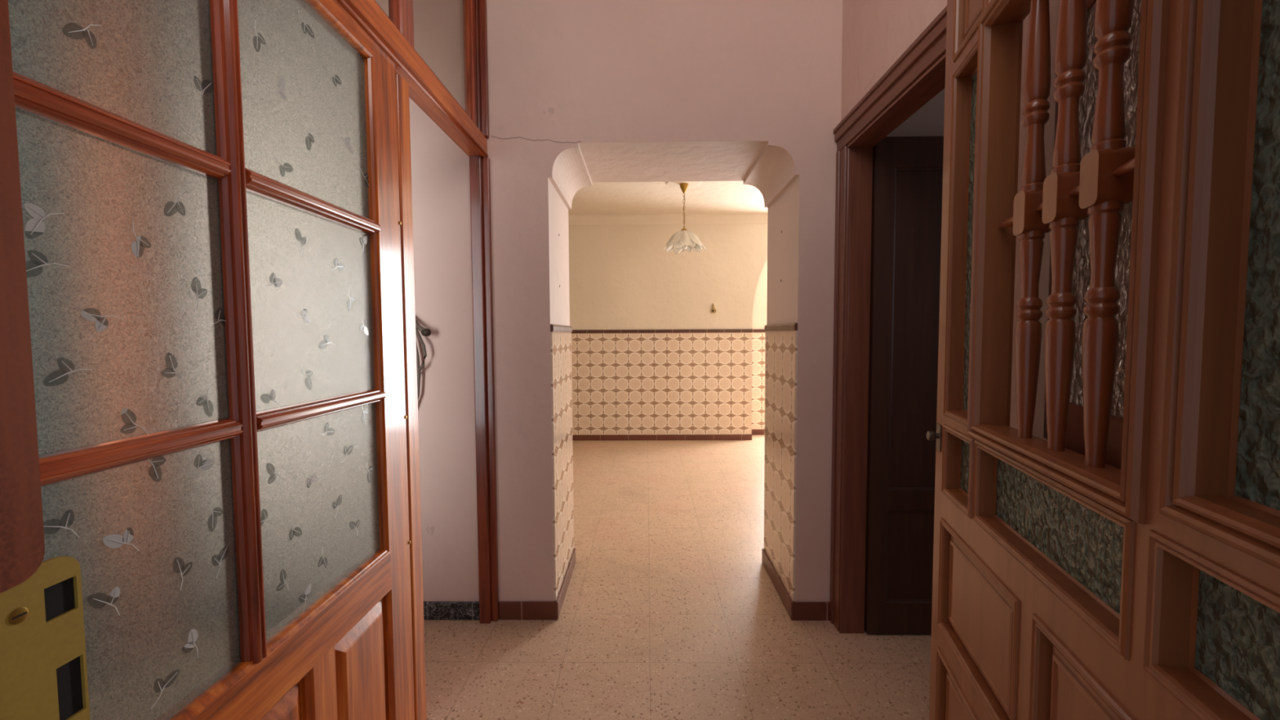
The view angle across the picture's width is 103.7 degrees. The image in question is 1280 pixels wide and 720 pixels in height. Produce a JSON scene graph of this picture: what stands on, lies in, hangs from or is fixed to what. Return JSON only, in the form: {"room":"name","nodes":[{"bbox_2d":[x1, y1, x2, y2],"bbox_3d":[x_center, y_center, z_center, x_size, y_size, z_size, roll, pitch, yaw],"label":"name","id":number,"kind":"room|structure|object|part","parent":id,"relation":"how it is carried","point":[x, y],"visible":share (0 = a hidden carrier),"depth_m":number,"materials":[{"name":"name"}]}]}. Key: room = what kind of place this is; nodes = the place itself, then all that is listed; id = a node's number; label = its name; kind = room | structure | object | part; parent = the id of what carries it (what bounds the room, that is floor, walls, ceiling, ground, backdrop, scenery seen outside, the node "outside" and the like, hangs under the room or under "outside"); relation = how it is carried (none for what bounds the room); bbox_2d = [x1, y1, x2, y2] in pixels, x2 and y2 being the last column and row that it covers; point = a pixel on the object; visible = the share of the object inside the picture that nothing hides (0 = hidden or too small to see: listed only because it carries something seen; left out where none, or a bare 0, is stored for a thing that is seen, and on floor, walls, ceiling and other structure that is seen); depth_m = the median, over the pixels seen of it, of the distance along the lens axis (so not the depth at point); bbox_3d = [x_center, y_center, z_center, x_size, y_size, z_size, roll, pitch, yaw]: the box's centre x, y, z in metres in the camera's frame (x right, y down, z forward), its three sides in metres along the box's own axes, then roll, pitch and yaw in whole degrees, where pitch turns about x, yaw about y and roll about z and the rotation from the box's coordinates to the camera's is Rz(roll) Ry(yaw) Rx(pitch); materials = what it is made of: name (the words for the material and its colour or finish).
{"room":"entrance hallway","nodes":[
{"label":"entrance hallway","id":0,"kind":"room"},
{"bbox_2d":[568,223,767,329],"bbox_3d":[0.128,-0.367,5.963,6.500,2.620,0.170,0,3,1],"label":"wall","id":1,"kind":"structure","parent":0,"point":[621,277],"depth_m":5.84,"materials":[{"name":"beige paint"}]},
{"bbox_2d":[571,332,751,435],"bbox_3d":[-0.905,0.288,5.919,4.428,1.197,0.012,0,3,1],"label":"wall tiles","id":2,"kind":"structure","parent":1,"relation":"attached to","point":[624,384],"depth_m":5.90,"materials":[{"name":"beige tile"}]},
{"bbox_2d":[572,434,751,440],"bbox_3d":[-0.900,0.918,5.946,4.432,0.066,0.022,0,3,1],"label":"baseboard","id":3,"kind":"structure","parent":1,"relation":"attached to","point":[637,437],"depth_m":5.92,"materials":[{"name":"brown tile"}]},
{"bbox_2d":[571,328,752,333],"bbox_3d":[-0.908,-0.330,5.883,4.430,0.040,0.020,0,3,1],"label":"trim","id":4,"kind":"structure","parent":1,"relation":"attached to","point":[688,331],"depth_m":5.86,"materials":[{"name":"brown tile"}]},
{"bbox_2d":[568,213,767,225],"bbox_3d":[0.120,-1.618,5.791,6.500,0.105,0.045,0,3,1],"label":"crown molding","id":5,"kind":"structure","parent":1,"relation":"attached to","point":[754,218],"depth_m":5.79,"materials":[{"name":"beige paint"}]},
{"bbox_2d":[711,303,716,313],"bbox_3d":[0.855,-0.600,5.836,0.064,0.110,0.040,0,3,1],"label":"wall bracket","id":6,"kind":"object","parent":1,"relation":"attached to","point":[713,310],"visible":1,"depth_m":5.84,"materials":[{"name":"gold metal"}]},
{"bbox_2d":[568,181,767,214],"bbox_3d":[0.102,-1.650,4.430,6.700,0.100,3.620,0,3,1],"label":"ceiling","id":7,"kind":"structure","parent":0,"point":[709,197],"depth_m":5.13,"materials":[{"name":"beige paint"}]},
{"bbox_2d":[662,182,705,254],"bbox_3d":[0.401,-1.296,4.585,0.364,0.620,0.364,1,3,23],"label":"pendant lamp","id":8,"kind":"object","parent":7,"relation":"hanging from","point":[682,240],"visible":1,"depth_m":4.52,"materials":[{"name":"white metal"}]},
{"bbox_3d":[0.402,-1.082,4.596,0.364,0.190,0.364,1,3,23],"label":"lamp shade","id":9,"kind":"part","parent":8,"relation":"part of","materials":[{"name":"white glass"}]},
{"bbox_3d":[0.402,-1.354,4.581,0.016,0.342,0.016,-3,4,-44],"label":"chain","id":10,"kind":"part","parent":8,"relation":"part of","materials":[{"name":"gold metal"}]},
{"bbox_2d":[666,181,702,188],"bbox_3d":[0.400,-1.601,4.569,0.320,0.011,0.320,0,3,1],"label":"ceiling medallion","id":11,"kind":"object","parent":7,"relation":"attached to","point":[675,184],"depth_m":4.57,"materials":[{"name":"beige paint"}]},
{"bbox_2d":[408,0,945,601],"bbox_3d":[0.030,-0.424,2.399,8.000,3.100,0.565,0,3,1],"label":"wall","id":12,"kind":"structure","parent":0,"point":[581,93],"depth_m":2.13,"materials":[{"name":"paint"}]},
{"bbox_2d":[336,0,488,157],"bbox_3d":[-0.686,-0.842,1.208,0.074,0.085,1.807,0,3,1],"label":"beam","id":13,"kind":"structure","parent":12,"relation":"attached to","point":[426,91],"depth_m":1.51,"materials":[{"name":"brown wood"}]},
{"bbox_2d":[8,0,426,719],"bbox_3d":[-0.687,0.206,0.927,0.048,1.976,1.129,0,3,1],"label":"door","id":14,"kind":"structure","parent":13,"relation":"attached to","point":[216,195],"depth_m":0.83,"materials":[{"name":"brown wood"}]},
{"bbox_3d":[-0.694,-0.523,0.608,0.005,0.403,0.402,0,3,1],"label":"glass pane","id":15,"kind":"part","parent":14,"relation":"part of","materials":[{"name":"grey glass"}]},
{"bbox_3d":[-0.691,-0.088,0.639,0.005,0.392,0.419,0,3,1],"label":"glass pane","id":16,"kind":"part","parent":14,"relation":"part of","materials":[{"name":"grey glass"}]},
{"bbox_3d":[-0.689,0.331,0.652,0.005,0.410,0.402,0,3,1],"label":"glass pane","id":17,"kind":"part","parent":14,"relation":"part of","materials":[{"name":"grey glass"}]},
{"bbox_3d":[-0.675,0.859,0.913,0.017,0.436,0.221,0,3,1],"label":"raised panel","id":18,"kind":"part","parent":14,"relation":"part of","materials":[{"name":"brown wood"}]},
{"bbox_3d":[-0.684,-0.074,0.863,0.031,1.407,0.874,0,3,1],"label":"rail","id":19,"kind":"part","parent":14,"relation":"part of","materials":[{"name":"brown wood"}]},
{"bbox_3d":[-0.687,0.208,0.892,0.040,1.976,1.058,0,3,1],"label":"frame","id":20,"kind":"part","parent":14,"relation":"part of","materials":[{"name":"brown wood"}]},
{"bbox_3d":[-0.688,-0.546,1.061,0.005,0.403,0.410,0,3,1],"label":"glass pane","id":21,"kind":"part","parent":14,"relation":"part of","materials":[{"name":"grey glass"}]},
{"bbox_3d":[-0.685,-0.112,1.084,0.005,0.391,0.410,0,3,1],"label":"glass pane","id":22,"kind":"part","parent":14,"relation":"part of","materials":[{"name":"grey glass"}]},
{"bbox_3d":[-0.683,0.313,1.100,0.005,0.402,0.421,0,3,1],"label":"glass pane","id":23,"kind":"part","parent":14,"relation":"part of","materials":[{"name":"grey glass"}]},
{"bbox_3d":[-0.671,0.843,1.226,0.017,0.436,0.222,0,3,1],"label":"raised panel","id":24,"kind":"part","parent":14,"relation":"part of","materials":[{"name":"brown wood"}]},
{"bbox_2d":[373,0,477,126],"bbox_3d":[-0.701,-1.393,1.159,0.040,1.020,1.760,0,3,1],"label":"window","id":25,"kind":"structure","parent":13,"relation":"on","point":[442,33],"depth_m":1.79,"materials":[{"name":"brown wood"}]},
{"bbox_3d":[-0.705,-1.373,0.875,0.004,0.938,1.058,0,3,1],"label":"glass pane","id":26,"kind":"part","parent":25,"relation":"part of","materials":[{"name":"white"}]},
{"bbox_3d":[-0.693,-1.418,1.744,0.004,0.938,0.518,0,3,1],"label":"glass pane","id":27,"kind":"part","parent":25,"relation":"part of","materials":[{"name":"white"}]},
{"bbox_2d":[415,319,431,399],"bbox_3d":[-0.938,0.002,2.132,0.135,0.432,0.040,1,3,25],"label":"electrical cable","id":28,"kind":"object","parent":12,"relation":"hanging from","point":[424,331],"visible":0.69,"depth_m":2.12,"materials":[{"name":"black plastic"}]},
{"bbox_2d":[423,601,479,620],"bbox_3d":[-1.331,1.106,2.220,1.268,0.078,0.014,0,3,1],"label":"baseboard","id":29,"kind":"structure","parent":12,"relation":"attached to","point":[433,611],"depth_m":2.21,"materials":[{"name":"black stone"}]},
{"bbox_2d":[469,0,498,623],"bbox_3d":[-0.666,-0.405,2.119,0.075,3.099,0.041,0,3,1],"label":"trim","id":30,"kind":"structure","parent":12,"relation":"attached to","point":[479,166],"depth_m":2.13,"materials":[{"name":"brown wood"}]},
{"bbox_2d":[498,601,557,619],"bbox_3d":[-0.491,1.101,2.210,0.258,0.080,0.012,0,3,1],"label":"baseboard","id":31,"kind":"structure","parent":12,"relation":"attached to","point":[507,610],"depth_m":2.20,"materials":[{"name":"brown tile"}]},
{"bbox_2d":[550,324,572,332],"bbox_3d":[-0.374,-0.151,2.426,0.013,0.032,0.548,0,3,1],"label":"trim","id":32,"kind":"structure","parent":12,"relation":"attached to","point":[556,328],"depth_m":2.33,"materials":[{"name":"brown tile"}]},
{"bbox_2d":[550,331,573,600],"bbox_3d":[-0.373,0.455,2.457,0.008,1.182,0.546,0,3,1],"label":"tiles","id":33,"kind":"structure","parent":12,"relation":"attached to","point":[560,342],"depth_m":2.38,"materials":[{"name":"beige tile"}]},
{"bbox_2d":[554,547,575,619],"bbox_3d":[-0.365,1.086,2.484,0.018,0.080,0.560,0,3,1],"label":"baseboard","id":34,"kind":"structure","parent":12,"relation":"attached to","point":[560,599],"depth_m":2.43,"materials":[{"name":"brown tile"}]},
{"bbox_2d":[761,548,794,620],"bbox_3d":[0.671,1.081,2.470,0.018,0.080,0.560,0,3,1],"label":"baseboard","id":35,"kind":"structure","parent":12,"relation":"attached to","point":[786,599],"depth_m":2.42,"materials":[{"name":"brown tile"}]},
{"bbox_2d":[764,330,797,600],"bbox_3d":[0.673,0.451,2.443,0.008,1.182,0.546,0,3,1],"label":"tiles","id":36,"kind":"structure","parent":12,"relation":"attached to","point":[781,346],"depth_m":2.38,"materials":[{"name":"beige tile"}]},
{"bbox_2d":[764,323,797,331],"bbox_3d":[0.667,-0.156,2.412,0.013,0.032,0.548,0,3,1],"label":"trim","id":37,"kind":"structure","parent":12,"relation":"attached to","point":[787,326],"depth_m":2.34,"materials":[{"name":"brown tile"}]},
{"bbox_2d":[791,601,830,620],"bbox_3d":[0.748,1.095,2.194,0.173,0.080,0.012,0,3,1],"label":"baseboard","id":38,"kind":"structure","parent":12,"relation":"attached to","point":[801,611],"depth_m":2.19,"materials":[{"name":"brown tile"}]},
{"bbox_2d":[423,435,931,719],"bbox_3d":[0.037,1.190,2.364,8.400,0.120,10.600,0,3,1],"label":"floor","id":39,"kind":"structure","parent":0,"point":[671,609],"depth_m":2.08,"materials":[{"name":"tile"}]},
{"bbox_2d":[751,258,767,328],"bbox_3d":[0.132,-0.382,6.247,6.500,2.620,0.120,0,3,1],"label":"wall","id":40,"kind":"structure","parent":0,"point":[759,308],"depth_m":6.15,"materials":[{"name":"beige paint"}]},
{"bbox_2d":[751,429,764,435],"bbox_3d":[1.505,0.890,6.224,0.366,0.066,0.022,0,3,1],"label":"baseboard","id":41,"kind":"structure","parent":40,"relation":"attached to","point":[754,432],"depth_m":6.21,"materials":[{"name":"brown tile"}]},
{"bbox_2d":[751,332,765,429],"bbox_3d":[1.500,0.260,6.197,0.368,1.197,0.012,0,3,1],"label":"tiles","id":42,"kind":"structure","parent":40,"relation":"attached to","point":[758,339],"depth_m":6.19,"materials":[{"name":"beige tile"}]},
{"bbox_2d":[752,328,765,332],"bbox_3d":[1.497,-0.357,6.161,0.368,0.040,0.020,0,3,1],"label":"trim","id":43,"kind":"structure","parent":40,"relation":"attached to","point":[753,330],"depth_m":6.15,"materials":[{"name":"brown tile"}]},
{"bbox_2d":[840,0,1059,440],"bbox_3d":[0.871,-0.368,1.214,0.088,3.100,1.814,0,3,1],"label":"wall","id":44,"kind":"structure","parent":0,"point":[876,33],"depth_m":1.56,"materials":[{"name":"paint"}]},
{"bbox_2d":[829,145,872,633],"bbox_3d":[0.868,0.162,1.649,0.110,1.998,0.984,0,3,1],"label":"trim","id":45,"kind":"structure","parent":44,"relation":"attached to","point":[854,166],"depth_m":2.06,"materials":[{"name":"brown wood"}]},
{"bbox_2d":[833,5,946,151],"bbox_3d":[0.856,-0.877,1.594,0.122,0.110,0.996,0,3,1],"label":"trim","id":46,"kind":"structure","parent":44,"relation":"attached to","point":[917,76],"depth_m":1.60,"materials":[{"name":"brown wood"}]},
{"bbox_2d":[864,136,943,633],"bbox_3d":[1.323,0.124,2.038,0.780,2.008,0.036,0,3,1],"label":"door","id":47,"kind":"structure","parent":44,"relation":"in","point":[907,186],"depth_m":2.03,"materials":[{"name":"brown wood"}]},
{"bbox_3d":[1.327,0.802,2.074,0.610,0.370,0.014,0,3,1],"label":"panel","id":48,"kind":"part","parent":47,"relation":"part of","materials":[{"name":"brown wood"}]},
{"bbox_3d":[1.322,-0.116,2.026,0.610,1.270,0.014,0,3,1],"label":"panel","id":49,"kind":"part","parent":47,"relation":"part of","materials":[{"name":"brown wood"}]},
{"bbox_3d":[0.002,-0.312,0.232,8.000,3.100,0.176,0,3,1],"label":"wall","id":50,"kind":"structure","parent":0,"visible":0},
{"bbox_2d":[0,0,90,719],"bbox_3d":[-0.456,0.139,0.274,0.080,2.200,0.200,0,3,1],"label":"door frame","id":51,"kind":"structure","parent":50,"relation":"attached to","point":[43,670],"depth_m":0.34,"materials":[{"name":"brown wood"}]},
{"bbox_3d":[-0.456,0.139,0.263,0.080,2.200,0.178,0,3,1],"label":"jamb post","id":52,"kind":"part","parent":51,"relation":"part of","materials":[{"name":"brown wood"}]},
{"bbox_3d":[-0.417,0.223,0.352,0.002,0.163,0.051,0,3,1],"label":"strike plate","id":53,"kind":"part","parent":51,"relation":"part of","materials":[{"name":"gold metal"}]},
{"bbox_2d":[926,0,1279,719],"bbox_3d":[0.615,0.124,0.708,0.151,2.148,0.885,0,3,14],"label":"door","id":54,"kind":"structure","parent":50,"relation":"in","point":[1123,563],"depth_m":0.60,"materials":[{"name":"brown wood"}]},
{"bbox_3d":[0.658,0.171,1.132,0.023,0.022,0.022,0,3,14],"label":"knob","id":55,"kind":"part","parent":54,"relation":"part of","materials":[{"name":"metal"}]},
{"bbox_3d":[0.671,0.173,1.131,0.003,0.060,0.028,0,3,14],"label":"lock plate","id":56,"kind":"part","parent":54,"relation":"part of","materials":[{"name":"metal"}]},
{"bbox_3d":[0.641,0.880,0.959,0.025,0.430,0.326,0,3,14],"label":"raised panel","id":57,"kind":"part","parent":54,"relation":"part of","materials":[{"name":"brown wood"}]},
{"bbox_3d":[0.672,0.220,1.013,0.006,0.118,0.128,0,3,15],"label":"glass pane","id":58,"kind":"part","parent":54,"relation":"part of","materials":[{"name":"glass"}]},
{"bbox_3d":[0.670,-0.235,0.990,0.006,0.688,0.128,0,3,15],"label":"glass pane","id":59,"kind":"part","parent":54,"relation":"part of","materials":[{"name":"glass"}]},
{"bbox_3d":[0.656,-0.743,0.966,0.025,0.216,0.130,0,3,14],"label":"raised panel","id":60,"kind":"part","parent":54,"relation":"part of","materials":[{"name":"brown wood"}]},
{"bbox_3d":[0.639,0.478,0.938,0.025,0.212,0.326,0,3,14],"label":"raised panel","id":61,"kind":"part","parent":54,"relation":"part of","materials":[{"name":"brown wood"}]},
{"bbox_3d":[0.597,0.233,0.722,0.006,0.117,0.382,0,3,14],"label":"glass pane","id":62,"kind":"part","parent":54,"relation":"part of","materials":[{"name":"glass"}]},
{"bbox_3d":[0.591,-0.227,0.703,0.016,0.016,0.394,0,3,14],"label":"cross rod","id":63,"kind":"part","parent":54,"relation":"part of","materials":[{"name":"brown wood"}]},
{"bbox_3d":[0.654,-0.223,0.687,0.022,0.744,0.400,1,3,21],"label":"casement frame","id":64,"kind":"part","parent":54,"relation":"part of","materials":[{"name":"brown wood"}]},
{"bbox_3d":[0.536,0.496,0.540,0.025,0.217,0.344,0,3,14],"label":"raised panel","id":65,"kind":"part","parent":54,"relation":"part of","materials":[{"name":"brown wood"}]},
{"bbox_3d":[0.656,-0.228,0.696,0.005,0.609,0.334,1,3,21],"label":"glass pane","id":66,"kind":"part","parent":54,"relation":"part of","materials":[{"name":"glass"}]},
{"bbox_3d":[0.519,0.245,0.420,0.006,0.110,0.126,0,3,14],"label":"glass pane","id":67,"kind":"part","parent":54,"relation":"part of","materials":[{"name":"grey glass"}]},
{"bbox_3d":[0.510,-0.211,0.371,0.006,0.670,0.114,0,3,14],"label":"glass pane","id":68,"kind":"part","parent":54,"relation":"part of","materials":[{"name":"glass"}]}
]}

